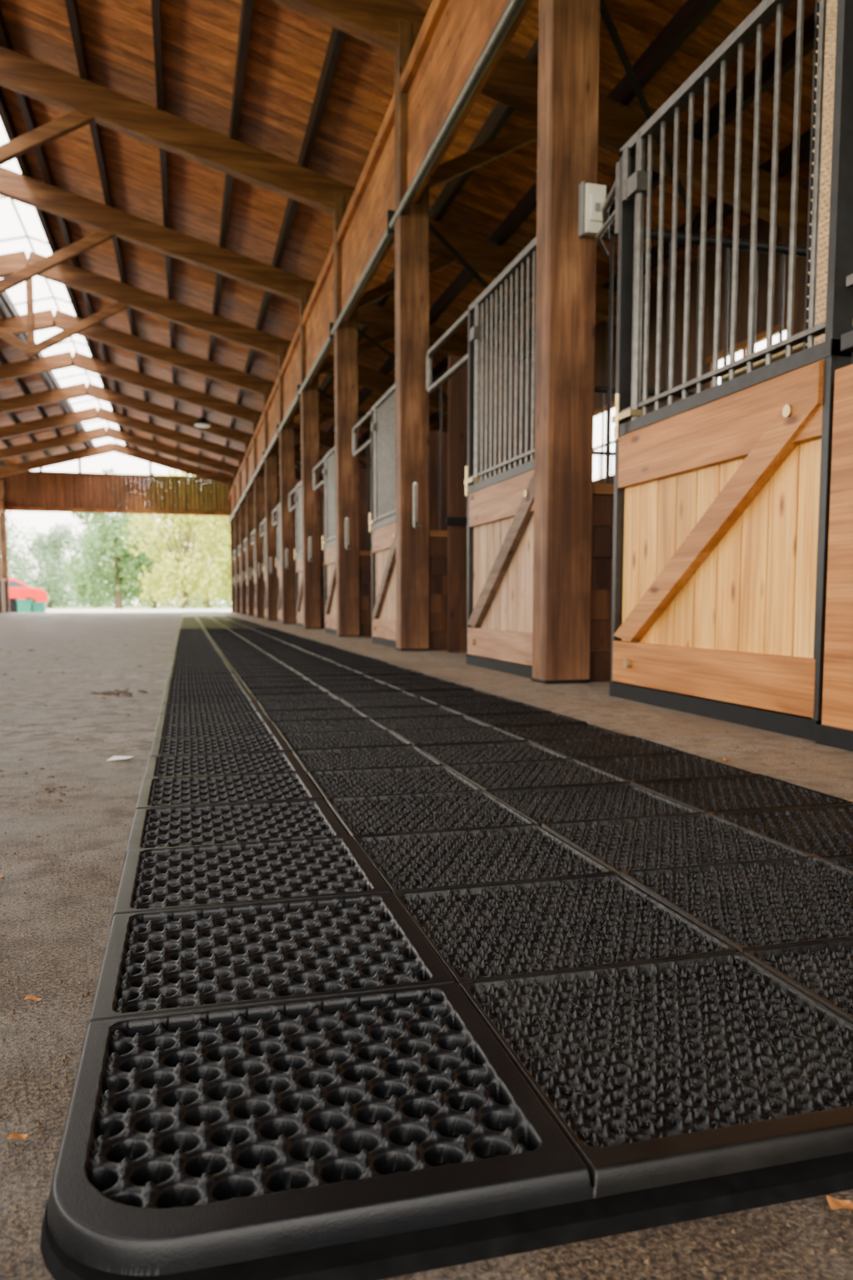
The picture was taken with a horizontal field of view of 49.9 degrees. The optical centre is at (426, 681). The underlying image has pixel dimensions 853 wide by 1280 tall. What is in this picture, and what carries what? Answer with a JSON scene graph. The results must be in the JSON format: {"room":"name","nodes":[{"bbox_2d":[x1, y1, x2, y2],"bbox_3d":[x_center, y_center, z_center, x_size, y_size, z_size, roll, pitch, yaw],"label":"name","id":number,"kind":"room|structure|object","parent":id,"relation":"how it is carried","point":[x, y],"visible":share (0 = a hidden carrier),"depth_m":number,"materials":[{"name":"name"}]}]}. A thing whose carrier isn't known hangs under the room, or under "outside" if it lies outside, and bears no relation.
{"room":"horse stable","nodes":[
{"label":"horse stable","id":0,"kind":"room"},
{"bbox_2d":[0,499,4,513],"bbox_3d":[-10.282,-4.645,13.800,0.160,0.450,40.600,-1,5,-15],"label":"header beam","id":1,"kind":"structure","parent":0,"point":[2,502],"depth_m":32.88,"materials":[{"name":"brown wood"}]},
{"bbox_2d":[1,578,6,612],"bbox_3d":[-10.282,-1.443,14.080,0.120,1.220,40.600,-1,5,-15],"label":"wall","id":2,"kind":"structure","parent":0,"point":[3,581],"depth_m":33.21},
{"bbox_2d":[45,609,231,612],"bbox_3d":[-7.572,-1.542,24.853,30.000,0.340,68.000,-1,5,-15],"label":"gravel yard","id":3,"kind":"structure","parent":0,"point":[47,610],"depth_m":48.38,"materials":[{"name":"grey gravel"}]},
{"bbox_2d":[9,598,45,612],"bbox_3d":[-16.282,-3.053,36.732,1.890,0.600,0.630,-1,5,-15],"label":"crates","id":4,"kind":"object","parent":3,"relation":"on","point":[17,605],"visible":0.84,"depth_m":36.53,"materials":[{"name":"teal plastic"}]},
{"bbox_2d":[8,577,47,604],"bbox_3d":[-19.376,-3.910,41.251,4.270,1.520,1.780,-2,5,-23],"label":"car","id":5,"kind":"object","parent":3,"relation":"on","point":[18,589],"visible":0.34,"depth_m":40.95,"materials":[{"name":"red paint"}]},
{"bbox_2d":[45,605,231,609],"bbox_3d":[-12.701,-3.463,48.242,160.000,0.290,220.000,-1,5,-15],"label":"ground","id":6,"kind":"structure","parent":0,"point":[223,607],"depth_m":89.82,"materials":[{"name":"green plant"}]},
{"bbox_2d":[0,511,43,580],"bbox_3d":[-40.783,-11.959,87.362,8.174,9.925,7.641,1,5,12],"label":"tree","id":7,"kind":"object","parent":6,"relation":"on","point":[10,556],"visible":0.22,"depth_m":86.46,"materials":[{"name":"green plant"}]},
{"bbox_2d":[7,519,84,608],"bbox_3d":[-34.960,-10.870,84.387,6.368,8.271,6.812,5,7,43],"label":"tree","id":8,"kind":"object","parent":6,"relation":"on","point":[47,551],"visible":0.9,"depth_m":84.11,"materials":[{"name":"green plant"}]},
{"bbox_2d":[54,527,114,607],"bbox_3d":[-35.994,-12.268,97.212,7.266,8.822,6.792,3,6,33],"label":"tree","id":9,"kind":"object","parent":6,"relation":"on","point":[93,551],"visible":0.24,"depth_m":96.22,"materials":[{"name":"green plant"}]},
{"bbox_2d":[60,467,176,609],"bbox_3d":[-23.168,-10.848,69.893,7.798,10.730,8.631,-5,7,-42],"label":"tree","id":10,"kind":"object","parent":6,"relation":"on","point":[109,541],"visible":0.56,"depth_m":69.08,"materials":[{"name":"green plant"}]},
{"bbox_2d":[19,575,231,606],"bbox_3d":[-37.200,-10.841,111.205,75.516,4.260,3.867,-1,5,-15],"label":"hedge","id":11,"kind":"object","parent":6,"relation":"on","point":[126,602],"visible":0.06,"depth_m":111.15,"materials":[{"name":"green plant"}]},
{"bbox_2d":[110,524,182,608],"bbox_3d":[-23.884,-10.219,79.109,5.772,7.889,6.376,5,7,43],"label":"tree","id":12,"kind":"object","parent":6,"relation":"on","point":[154,605],"visible":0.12,"depth_m":79.59,"materials":[{"name":"green plant"}]},
{"bbox_2d":[120,470,230,609],"bbox_3d":[-16.681,-9.566,62.348,7.007,9.492,7.970,2,5,20],"label":"tree","id":13,"kind":"object","parent":6,"relation":"on","point":[190,582],"visible":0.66,"depth_m":61.17,"materials":[{"name":"green plant"}]},
{"bbox_2d":[167,515,231,608],"bbox_3d":[-20.150,-12.770,85.691,8.658,11.833,9.563,0,5,6],"label":"tree","id":14,"kind":"object","parent":6,"relation":"on","point":[208,602],"visible":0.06,"depth_m":86.42,"materials":[{"name":"green plant"}]},
{"bbox_2d":[178,497,231,609],"bbox_3d":[-13.740,-10.476,67.300,7.708,10.441,8.766,2,5,17],"label":"tree","id":15,"kind":"object","parent":6,"relation":"on","point":[227,579],"visible":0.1,"depth_m":65.84,"materials":[{"name":"green plant"}]},
{"bbox_2d":[0,470,295,518],"bbox_3d":[-10.557,-5.288,34.740,13.595,5.281,0.120,-1,5,-15],"label":"wall","id":16,"kind":"structure","parent":0,"point":[28,491],"depth_m":34.27,"materials":[{"name":"brown wood"}]},
{"bbox_2d":[39,443,189,475],"bbox_3d":[-11.570,-8.213,34.217,9.231,1.358,0.100,-1,5,-15],"label":"window","id":17,"kind":"structure","parent":16,"relation":"in","point":[79,460],"depth_m":33.92,"materials":[{"name":"white glass"}]},
{"bbox_2d":[239,550,241,614],"bbox_3d":[-5.866,-3.265,29.112,0.109,2.230,1.250,-1,5,-15],"label":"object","id":18,"kind":"object","parent":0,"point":[239,550],"visible":0.14,"depth_m":29.52,"materials":[{"name":"metal"}]},
{"bbox_2d":[245,538,248,615],"bbox_3d":[-5.079,-3.003,26.125,0.109,2.230,1.250,-1,5,-15],"label":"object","id":19,"kind":"object","parent":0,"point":[246,538],"visible":0.2,"depth_m":26.54,"materials":[{"name":"metal"}]},
{"bbox_2d":[252,529,256,617],"bbox_3d":[-4.291,-2.742,23.138,0.109,2.230,1.250,-1,5,-15],"label":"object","id":20,"kind":"object","parent":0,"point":[254,572],"visible":0.23,"depth_m":23.56,"materials":[{"name":"metal"}]},
{"bbox_2d":[254,575,256,614],"bbox_3d":[-4.291,-2.202,23.185,0.080,1.015,1.210,-1,5,-15],"label":"panel","id":21,"kind":"object","parent":20,"relation":"attached to","point":[255,611],"visible":0.12,"depth_m":23.50,"materials":[{"name":"brown wood"}]},
{"bbox_2d":[262,518,266,572],"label":"door","id":22,"kind":"structure","parent":0,"point":[265,553],"depth_m":20.54,"materials":[{"name":"metal"}]},
{"bbox_2d":[270,507,276,574],"bbox_3d":[-3.056,-2.336,18.431,0.084,2.241,1.364,-1,5,-15],"label":"guard rail","id":23,"kind":"object","parent":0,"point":[275,509],"visible":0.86,"depth_m":18.69,"materials":[{"name":"metal"}]},
{"bbox_2d":[296,572,299,605],"label":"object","id":24,"kind":"object","parent":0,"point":[297,587],"depth_m":14.80,"materials":[{"name":"wood"}]},
{"bbox_2d":[296,557,303,623],"bbox_3d":[-1.928,-1.418,14.225,0.080,1.015,1.210,-1,5,-15],"label":"panel","id":25,"kind":"object","parent":24,"relation":"attached to","point":[299,562],"visible":0.42,"depth_m":14.42,"materials":[{"name":"brown wood"}]},
{"bbox_2d":[294,480,302,559],"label":"door","id":26,"kind":"structure","parent":0,"point":[297,552],"depth_m":14.51,"materials":[{"name":"metal"}]},
{"bbox_2d":[322,445,336,634],"bbox_3d":[-1.141,-1.697,11.190,0.109,2.230,1.250,-1,5,-15],"label":"door","id":27,"kind":"structure","parent":0,"point":[329,459],"depth_m":11.47,"materials":[{"name":"metal"}]},
{"bbox_2d":[325,544,336,629],"bbox_3d":[-1.141,-1.156,11.238,0.080,1.015,1.210,-1,5,-15],"label":"panel","id":28,"kind":"object","parent":27,"relation":"attached to","point":[330,552],"visible":0.5,"depth_m":11.36,"materials":[{"name":"brown wood"}]},
{"bbox_2d":[228,0,534,518],"bbox_3d":[-2.414,-4.965,15.846,0.170,0.930,40.600,-1,5,-15],"label":"header beam","id":29,"kind":"structure","parent":0,"point":[453,34],"depth_m":7.58,"materials":[{"name":"brown wood"}]},
{"bbox_2d":[228,0,525,523],"bbox_3d":[-2.474,-4.476,15.822,0.100,0.160,40.500,-1,5,-15],"label":"door track","id":30,"kind":"object","parent":29,"relation":"attached to","point":[513,7],"visible":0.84,"depth_m":6.53,"materials":[{"name":"metal"}]},
{"bbox_2d":[369,383,395,648],"bbox_3d":[-0.354,-1.435,8.203,0.109,2.230,1.250,-1,5,-15],"label":"door","id":31,"kind":"structure","parent":0,"point":[383,412],"depth_m":8.38,"materials":[{"name":"metal"}]},
{"bbox_2d":[371,521,395,640],"bbox_3d":[-0.353,-0.895,8.251,0.080,1.015,1.210,-1,5,-15],"label":"panel","id":32,"kind":"object","parent":31,"relation":"attached to","point":[383,537],"visible":0.66,"depth_m":8.31,"materials":[{"name":"brown wood"}]},
{"bbox_2d":[0,0,814,491],"bbox_3d":[-5.333,-6.049,14.982,12.705,2.075,41.400,-1,5,-15],"label":"roof","id":33,"kind":"structure","parent":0,"point":[692,13],"depth_m":9.63,"materials":[{"name":"brown wood"}]},
{"bbox_2d":[0,442,295,504],"bbox_3d":[-10.173,-7.400,33.255,13.557,2.409,0.150,-1,5,-15],"label":"roof truss","id":34,"kind":"object","parent":33,"relation":"attached to","point":[22,467],"depth_m":32.82,"materials":[{"name":"brown wood"}]},
{"bbox_2d":[0,406,324,487],"bbox_3d":[-8.598,-6.877,27.282,13.557,2.409,0.150,-1,5,-15],"label":"roof truss","id":35,"kind":"object","parent":33,"relation":"attached to","point":[33,426],"depth_m":27.03,"materials":[{"name":"brown wood"}]},
{"bbox_2d":[0,426,324,493],"bbox_3d":[-9.385,-7.138,30.268,13.557,2.409,0.150,-1,5,-15],"label":"roof truss","id":36,"kind":"object","parent":33,"relation":"attached to","point":[99,432],"depth_m":29.92,"materials":[{"name":"brown wood"}]},
{"bbox_2d":[0,382,361,469],"bbox_3d":[-7.810,-6.616,24.295,13.557,2.409,0.150,-1,5,-15],"label":"roof truss","id":37,"kind":"object","parent":33,"relation":"attached to","point":[47,397],"depth_m":24.10,"materials":[{"name":"brown wood"}]},
{"bbox_2d":[0,350,370,460],"bbox_3d":[-7.023,-6.354,21.308,13.557,2.409,0.150,-1,5,-15],"label":"roof truss","id":38,"kind":"object","parent":33,"relation":"attached to","point":[62,360],"depth_m":21.25,"materials":[{"name":"brown wood"}]},
{"bbox_2d":[0,309,394,430],"bbox_3d":[-6.236,-6.093,18.321,13.557,2.409,0.150,-1,5,-15],"label":"roof truss","id":39,"kind":"object","parent":33,"relation":"attached to","point":[15,325],"depth_m":18.39,"materials":[{"name":"brown wood"}]},
{"bbox_2d":[194,406,211,427],"bbox_3d":[-5.321,-6.301,21.761,0.400,0.460,0.400,-1,5,-15],"label":"pendant lamp","id":40,"kind":"object","parent":33,"relation":"hanging from","point":[202,422],"visible":1,"depth_m":21.67,"materials":[{"name":"grey metal"}]},
{"bbox_2d":[0,250,448,415],"bbox_3d":[-5.448,-5.832,15.334,13.557,2.409,0.150,-1,5,-15],"label":"roof truss","id":41,"kind":"object","parent":33,"relation":"attached to","point":[125,296],"depth_m":15.35,"materials":[{"name":"brown wood"}]},
{"bbox_2d":[0,166,525,360],"bbox_3d":[-4.661,-5.570,12.347,13.557,2.409,0.150,-1,5,-15],"label":"roof truss","id":42,"kind":"object","parent":33,"relation":"attached to","point":[111,222],"depth_m":12.48,"materials":[{"name":"brown wood"}]},
{"bbox_2d":[0,45,644,330],"bbox_3d":[-3.873,-5.309,9.360,13.557,2.409,0.150,-1,5,-15],"label":"roof truss","id":43,"kind":"object","parent":33,"relation":"attached to","point":[87,102],"depth_m":9.62,"materials":[{"name":"brown wood"}]},
{"bbox_2d":[272,0,809,236],"bbox_3d":[-3.086,-5.048,6.373,13.557,2.409,0.150,-1,5,-15],"label":"roof truss","id":44,"kind":"object","parent":33,"relation":"attached to","point":[513,82],"depth_m":7.53,"materials":[{"name":"brown wood"}]},
{"bbox_2d":[0,0,815,496],"bbox_3d":[-5.156,-6.042,15.029,14.500,2.226,42.000,-1,5,-15],"label":"ceiling","id":45,"kind":"structure","parent":0,"point":[287,47],"depth_m":9.65,"materials":[{"name":"wood"}]},
{"bbox_2d":[0,195,118,442],"bbox_3d":[-6.631,-7.111,14.547,1.260,0.269,40.600,-1,5,-15],"label":"window","id":46,"kind":"structure","parent":45,"relation":"attached to","point":[26,236],"depth_m":17.85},
{"bbox_2d":[0,611,852,1279],"bbox_3d":[-4.768,-0.853,15.482,12.550,0.200,41.400,-1,5,-15],"label":"floor","id":47,"kind":"structure","parent":0,"point":[74,638],"depth_m":1.46,"materials":[{"name":"concrete"}]},
{"bbox_2d":[0,547,3,613],"bbox_3d":[-15.096,-4.823,32.183,0.200,4.800,0.200,-1,5,-15],"label":"wooden post","id":48,"kind":"object","parent":47,"relation":"on","point":[1,589],"visible":1,"depth_m":32.29,"materials":[{"name":"brown wood"}]},
{"bbox_2d":[0,480,9,612],"bbox_3d":[-15.439,-4.937,33.484,0.200,4.800,0.200,-1,5,-15],"label":"wooden post","id":49,"kind":"object","parent":47,"relation":"on","point":[3,539],"visible":0.64,"depth_m":33.41,"materials":[{"name":"brown wood"}]},
{"bbox_2d":[106,755,132,760],"bbox_3d":[-0.778,0.192,2.329,0.065,0.005,0.050,-1,5,-15],"label":"paper scrap","id":50,"kind":"object","parent":47,"relation":"on","point":[114,757],"visible":1,"depth_m":2.33,"materials":[{"name":"white paper"}]},
{"bbox_2d":[229,480,235,612],"bbox_3d":[-7.204,-5.029,34.246,0.248,4.850,0.188,-1,5,-15],"label":"wooden post","id":51,"kind":"object","parent":47,"relation":"on","point":[231,482],"visible":0.53,"depth_m":34.16,"materials":[{"name":"brown wood"}]},
{"bbox_2d":[232,550,234,586],"bbox_3d":[-6.993,-3.642,33.366,0.084,2.241,1.364,-1,5,-15],"label":"guard rail","id":52,"kind":"object","parent":47,"relation":"on","point":[234,550],"visible":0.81,"depth_m":33.63,"materials":[{"name":"metal"}]},
{"bbox_2d":[233,469,240,613],"bbox_3d":[-6.416,-4.768,31.259,0.248,4.850,0.188,-1,5,-15],"label":"wooden post","id":53,"kind":"object","parent":47,"relation":"on","point":[237,515],"visible":0.48,"depth_m":31.18,"materials":[{"name":"brown wood"}]},
{"bbox_2d":[236,545,239,584],"bbox_3d":[-6.206,-3.381,30.379,0.084,2.241,1.364,-1,5,-15],"label":"guard rail","id":54,"kind":"object","parent":47,"relation":"on","point":[239,545],"visible":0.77,"depth_m":30.94,"materials":[{"name":"metal"}]},
{"bbox_2d":[239,455,247,614],"bbox_3d":[-5.629,-4.506,28.272,0.248,4.850,0.188,-1,5,-15],"label":"wooden post","id":55,"kind":"object","parent":47,"relation":"on","point":[242,505],"visible":0.57,"depth_m":28.19,"materials":[{"name":"brown wood"}]},
{"bbox_2d":[242,539,245,583],"bbox_3d":[-5.418,-3.120,27.392,0.084,2.241,1.364,-1,5,-15],"label":"guard rail","id":56,"kind":"object","parent":47,"relation":"on","point":[245,539],"visible":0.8,"depth_m":27.96,"materials":[{"name":"metal"}]},
{"bbox_2d":[245,437,254,615],"bbox_3d":[-4.841,-4.245,25.285,0.248,4.850,0.188,-1,5,-15],"label":"wooden post","id":57,"kind":"object","parent":47,"relation":"on","point":[250,508],"visible":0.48,"depth_m":25.21,"materials":[{"name":"brown wood"}]},
{"bbox_2d":[249,531,253,580],"bbox_3d":[-4.631,-2.858,24.405,0.084,2.241,1.364,-1,5,-15],"label":"guard rail","id":58,"kind":"object","parent":47,"relation":"on","point":[252,533],"visible":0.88,"depth_m":24.67,"materials":[{"name":"metal"}]},
{"bbox_2d":[253,415,264,618],"bbox_3d":[-4.054,-3.984,22.298,0.248,4.850,0.188,-1,5,-15],"label":"wooden post","id":59,"kind":"object","parent":47,"relation":"on","point":[259,480],"visible":0.59,"depth_m":22.23,"materials":[{"name":"brown wood"}]},
{"bbox_2d":[258,520,263,578],"bbox_3d":[-3.844,-2.597,21.418,0.084,2.241,1.364,-1,5,-15],"label":"guard rail","id":60,"kind":"object","parent":47,"relation":"on","point":[262,522],"visible":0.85,"depth_m":21.68,"materials":[{"name":"metal"}]},
{"bbox_2d":[264,580,265,597],"label":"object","id":61,"kind":"object","parent":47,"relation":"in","point":[264,581],"depth_m":20.76,"materials":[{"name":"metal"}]},
{"bbox_2d":[264,570,267,616],"bbox_3d":[-3.503,-1.940,20.198,0.080,1.015,1.210,-1,5,-15],"label":"panel","id":62,"kind":"object","parent":61,"relation":"attached to","point":[265,572],"visible":0.21,"depth_m":20.48,"materials":[{"name":"brown wood"}]},
{"bbox_2d":[264,385,278,620],"bbox_3d":[-3.266,-3.722,19.311,0.248,4.850,0.188,-1,5,-15],"label":"wooden post","id":63,"kind":"object","parent":47,"relation":"on","point":[271,461],"visible":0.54,"depth_m":19.25,"materials":[{"name":"brown wood"}]},
{"bbox_2d":[275,502,281,623],"bbox_3d":[-2.716,-2.219,17.164,0.109,2.230,1.250,-1,5,-15],"label":"door","id":64,"kind":"structure","parent":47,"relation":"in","point":[278,507],"depth_m":17.54,"materials":[{"name":"metal"}]},
{"bbox_2d":[277,565,281,619],"bbox_3d":[-2.716,-1.679,17.212,0.080,1.015,1.210,-1,5,-15],"label":"panel","id":65,"kind":"object","parent":64,"relation":"attached to","point":[279,567],"visible":0.27,"depth_m":17.44,"materials":[{"name":"brown wood"}]},
{"bbox_2d":[278,345,296,624],"bbox_3d":[-2.479,-3.461,16.324,0.248,4.850,0.188,-1,5,-15],"label":"wooden post","id":66,"kind":"object","parent":47,"relation":"on","point":[288,607],"visible":0.9,"depth_m":16.28,"materials":[{"name":"brown wood"}]},
{"bbox_2d":[285,488,295,569],"bbox_3d":[-2.269,-2.074,15.444,0.084,2.241,1.364,-1,5,-15],"label":"guard rail","id":67,"kind":"object","parent":47,"relation":"on","point":[293,491],"visible":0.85,"depth_m":15.70,"materials":[{"name":"metal"}]},
{"bbox_2d":[295,510,296,589],"bbox_3d":[-2.537,-2.438,19.263,0.950,2.300,0.080,-1,5,-15],"label":"screen","id":68,"kind":"object","parent":47,"relation":"on","point":[295,510],"visible":0.02,"depth_m":19.14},
{"bbox_2d":[295,569,296,607],"bbox_3d":[-0.631,-2.195,16.922,3.560,2.224,0.080,-1,5,-15],"label":"wall","id":69,"kind":"structure","parent":47,"relation":"on","point":[296,569],"depth_m":16.49,"materials":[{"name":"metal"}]},
{"bbox_2d":[300,287,321,629],"bbox_3d":[-1.691,-3.200,13.337,0.248,4.850,0.188,-1,5,-15],"label":"wooden post","id":70,"kind":"object","parent":47,"relation":"on","point":[310,396],"visible":0.86,"depth_m":13.29,"materials":[{"name":"brown wood"}]},
{"bbox_2d":[308,459,324,561],"bbox_3d":[-1.481,-1.813,12.457,0.084,2.241,1.364,-1,5,-15],"label":"guard rail","id":71,"kind":"object","parent":47,"relation":"on","point":[316,487],"visible":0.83,"depth_m":12.71,"materials":[{"name":"metal"}]},
{"bbox_2d":[320,476,324,629],"bbox_3d":[0.156,-1.934,13.935,3.560,2.224,0.080,-1,5,-15],"label":"wall","id":72,"kind":"structure","parent":47,"relation":"on","point":[322,564],"depth_m":13.52,"materials":[{"name":"wood"}]},
{"bbox_2d":[320,493,324,608],"bbox_3d":[-1.749,-2.177,16.276,0.950,2.300,0.080,-1,5,-15],"label":"screen","id":73,"kind":"object","parent":47,"relation":"on","point":[322,495],"visible":0.03,"depth_m":16.19,"materials":[{"name":"black metal"}]},
{"bbox_2d":[333,193,359,636],"bbox_3d":[-0.904,-2.938,10.350,0.248,4.850,0.188,-1,5,-15],"label":"wooden post","id":74,"kind":"object","parent":47,"relation":"on","point":[346,343],"visible":0.84,"depth_m":10.30,"materials":[{"name":"brown wood"}]},
{"bbox_2d":[345,410,371,549],"bbox_3d":[-0.694,-1.552,9.470,0.084,2.241,1.364,-1,5,-15],"label":"guard rail","id":75,"kind":"object","parent":47,"relation":"on","point":[355,452],"visible":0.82,"depth_m":9.69,"materials":[{"name":"metal"}]},
{"bbox_2d":[358,469,371,609],"bbox_3d":[-0.962,-1.915,13.289,0.950,2.300,0.080,-1,5,-15],"label":"screen","id":76,"kind":"object","parent":47,"relation":"on","point":[362,472],"visible":0.15,"depth_m":13.25,"materials":[{"name":"black metal"}]},
{"bbox_2d":[0,643,794,937],"bbox_3d":[-1.327,0.006,4.449,3.149,0.014,9.213,-3,6,-29],"label":"clod","id":77,"kind":"object","parent":47,"relation":"on","point":[126,693],"visible":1,"depth_m":3.88,"materials":[{"name":"brown soil"}]},
{"bbox_2d":[369,428,448,636],"bbox_3d":[-0.174,-1.654,10.302,0.950,2.300,0.080,-1,5,-15],"label":"screen","id":78,"kind":"object","parent":47,"relation":"on","point":[434,437],"visible":0.14,"depth_m":10.31,"materials":[{"name":"black metal"}]},
{"bbox_2d":[394,20,429,650],"bbox_3d":[-0.116,-2.677,7.363,0.248,4.850,0.188,-1,5,-15],"label":"wooden post","id":79,"kind":"object","parent":47,"relation":"on","point":[412,228],"visible":0.87,"depth_m":7.31,"materials":[{"name":"brown wood"}]},
{"bbox_2d":[413,309,468,528],"bbox_3d":[0.094,-1.290,6.484,0.084,2.241,1.364,-1,5,-15],"label":"guard rail","id":80,"kind":"object","parent":79,"relation":"attached to","point":[431,387],"visible":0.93,"depth_m":6.47,"materials":[{"name":"metal"}]},
{"bbox_2d":[0,692,852,1279],"bbox_3d":[-0.992,0.232,1.917,4.321,0.003,3.404,-1,5,-15],"label":"scattered grit","id":81,"kind":"object","parent":47,"relation":"on","point":[849,1222],"visible":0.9,"depth_m":0.81,"materials":[{"name":"gravel"}]},
{"bbox_2d":[0,758,852,1213],"bbox_3d":[-0.293,0.265,1.463,2.011,0.012,1.784,0,5,3],"label":"dry leaves","id":82,"kind":"object","parent":47,"relation":"on","point":[834,1203],"visible":1,"depth_m":0.60,"materials":[{"name":"brown plant"}]},
{"bbox_2d":[40,611,852,1279],"bbox_3d":[-4.177,-1.191,18.047,1.306,0.036,36.100,-1,5,-15],"label":"mats","id":83,"kind":"object","parent":47,"relation":"on","point":[403,971],"visible":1,"depth_m":0.90,"materials":[{"name":"black rubber"}]},
{"bbox_2d":[358,440,614,636],"bbox_3d":[0.944,-1.672,10.948,3.560,2.224,0.080,-1,5,-15],"label":"wall","id":84,"kind":"structure","parent":47,"relation":"on","point":[365,577],"depth_m":10.54,"materials":[{"name":"wood"}]},
{"bbox_2d":[445,355,535,652],"bbox_3d":[0.613,-1.393,7.315,0.950,2.300,0.080,-1,5,-15],"label":"partition","id":85,"kind":"object","parent":47,"relation":"on","point":[457,520],"visible":0.3,"depth_m":7.23,"materials":[{"name":"brown wood"}]},
{"bbox_2d":[464,236,536,678],"bbox_3d":[0.434,-1.174,5.216,0.109,2.230,1.250,-1,5,-15],"label":"door","id":86,"kind":"structure","parent":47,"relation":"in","point":[474,481],"depth_m":5.28,"materials":[{"name":"metal"}]},
{"bbox_2d":[467,469,534,665],"bbox_3d":[0.434,-0.634,5.264,0.080,1.015,1.210,-1,5,-15],"label":"panel","id":87,"kind":"object","parent":86,"relation":"attached to","point":[502,513],"visible":0.82,"depth_m":5.22,"materials":[{"name":"brown wood"}]},
{"bbox_2d":[429,375,694,649],"bbox_3d":[1.731,-1.411,7.961,3.560,2.224,0.080,-1,5,-15],"label":"wall","id":88,"kind":"structure","parent":47,"relation":"on","point":[438,540],"depth_m":7.56,"materials":[{"name":"wood"}]},
{"bbox_2d":[531,0,600,684],"bbox_3d":[0.671,-2.416,4.377,0.248,4.850,0.188,-1,5,-15],"label":"wooden post","id":89,"kind":"object","parent":47,"relation":"on","point":[569,38],"visible":0.98,"depth_m":4.37,"materials":[{"name":"brown wood"}]},
{"bbox_2d":[578,181,606,237],"bbox_3d":[0.780,-2.213,4.293,0.120,0.240,0.069,-1,5,-15],"label":"switch box","id":90,"kind":"object","parent":89,"relation":"attached to","point":[592,197],"visible":0.91,"depth_m":4.28,"materials":[{"name":"white plastic"}]},
{"bbox_2d":[590,224,807,681],"bbox_3d":[2.518,-1.150,4.974,3.560,2.224,0.080,-1,5,-15],"label":"wall","id":91,"kind":"structure","parent":47,"relation":"on","point":[602,493],"depth_m":4.58,"materials":[{"name":"wood"}]},
{"bbox_2d":[609,0,852,741],"bbox_3d":[0.970,-0.996,3.183,0.109,2.230,1.330,-1,5,-15],"label":"door","id":92,"kind":"structure","parent":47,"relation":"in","point":[632,415],"depth_m":2.98,"materials":[{"name":"metal"}]},
{"bbox_2d":[595,146,630,256],"bbox_3d":[0.803,-2.017,4.002,0.095,0.280,0.696,0,5,3],"label":"bracket","id":93,"kind":"object","parent":92,"relation":"attached to","point":[614,192],"visible":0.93,"depth_m":3.79,"materials":[{"name":"metal"}]},
{"bbox_2d":[612,359,824,717],"bbox_3d":[0.970,-0.456,3.231,0.080,1.015,1.290,-1,5,-15],"label":"panel","id":94,"kind":"object","parent":92,"relation":"attached to","point":[721,517],"visible":0.88,"depth_m":3.07,"materials":[{"name":"brown wood"}]},
{"bbox_2d":[803,0,837,349],"bbox_3d":[1.202,-1.865,2.730,0.050,1.760,0.145,-1,5,-15],"label":"mesh panel","id":95,"kind":"object","parent":92,"relation":"attached to","point":[832,5],"visible":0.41,"depth_m":2.77,"materials":[{"name":"metal"}]},
{"bbox_2d":[720,328,852,383],"bbox_3d":[1.867,-0.633,3.083,0.048,1.523,3.150,-1,5,-15],"label":"rail","id":96,"kind":"object","parent":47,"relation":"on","point":[799,347],"visible":0.05,"depth_m":4.18,"materials":[{"name":"metal"}]},
{"bbox_2d":[815,273,852,751],"bbox_3d":[1.339,-1.143,1.877,0.150,2.750,1.290,-1,5,-15],"label":"panel","id":97,"kind":"object","parent":47,"relation":"on","point":[836,729],"visible":1,"depth_m":2.49,"materials":[{"name":"brown wood"}]},
{"bbox_2d":[438,182,809,484],"bbox_3d":[1.213,-3.167,16.978,0.080,4.150,40.635,-1,5,-15],"label":"wall","id":98,"kind":"structure","parent":0,"point":[602,329],"depth_m":9.81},
{"bbox_2d":[593,322,786,483],"bbox_3d":[0.829,-3.702,18.223,0.050,1.000,38.520,-1,5,-15],"label":"window","id":99,"kind":"structure","parent":98,"relation":"in","point":[742,346],"depth_m":9.56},
{"bbox_3d":[2.246,-1.893,-1.597,0.248,4.850,0.188,-1,5,-15],"label":"wooden post","id":100,"kind":"object","parent":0,"visible":0},
{"bbox_2d":[264,0,695,508],"bbox_3d":[-1.826,-4.904,17.346,1.761,1.276,39.142,-1,5,-15],"label":"braces","id":101,"kind":"object","parent":100,"relation":"attached to","point":[491,151],"visible":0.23,"depth_m":7.41,"materials":[{"name":"wood"}]}
]}

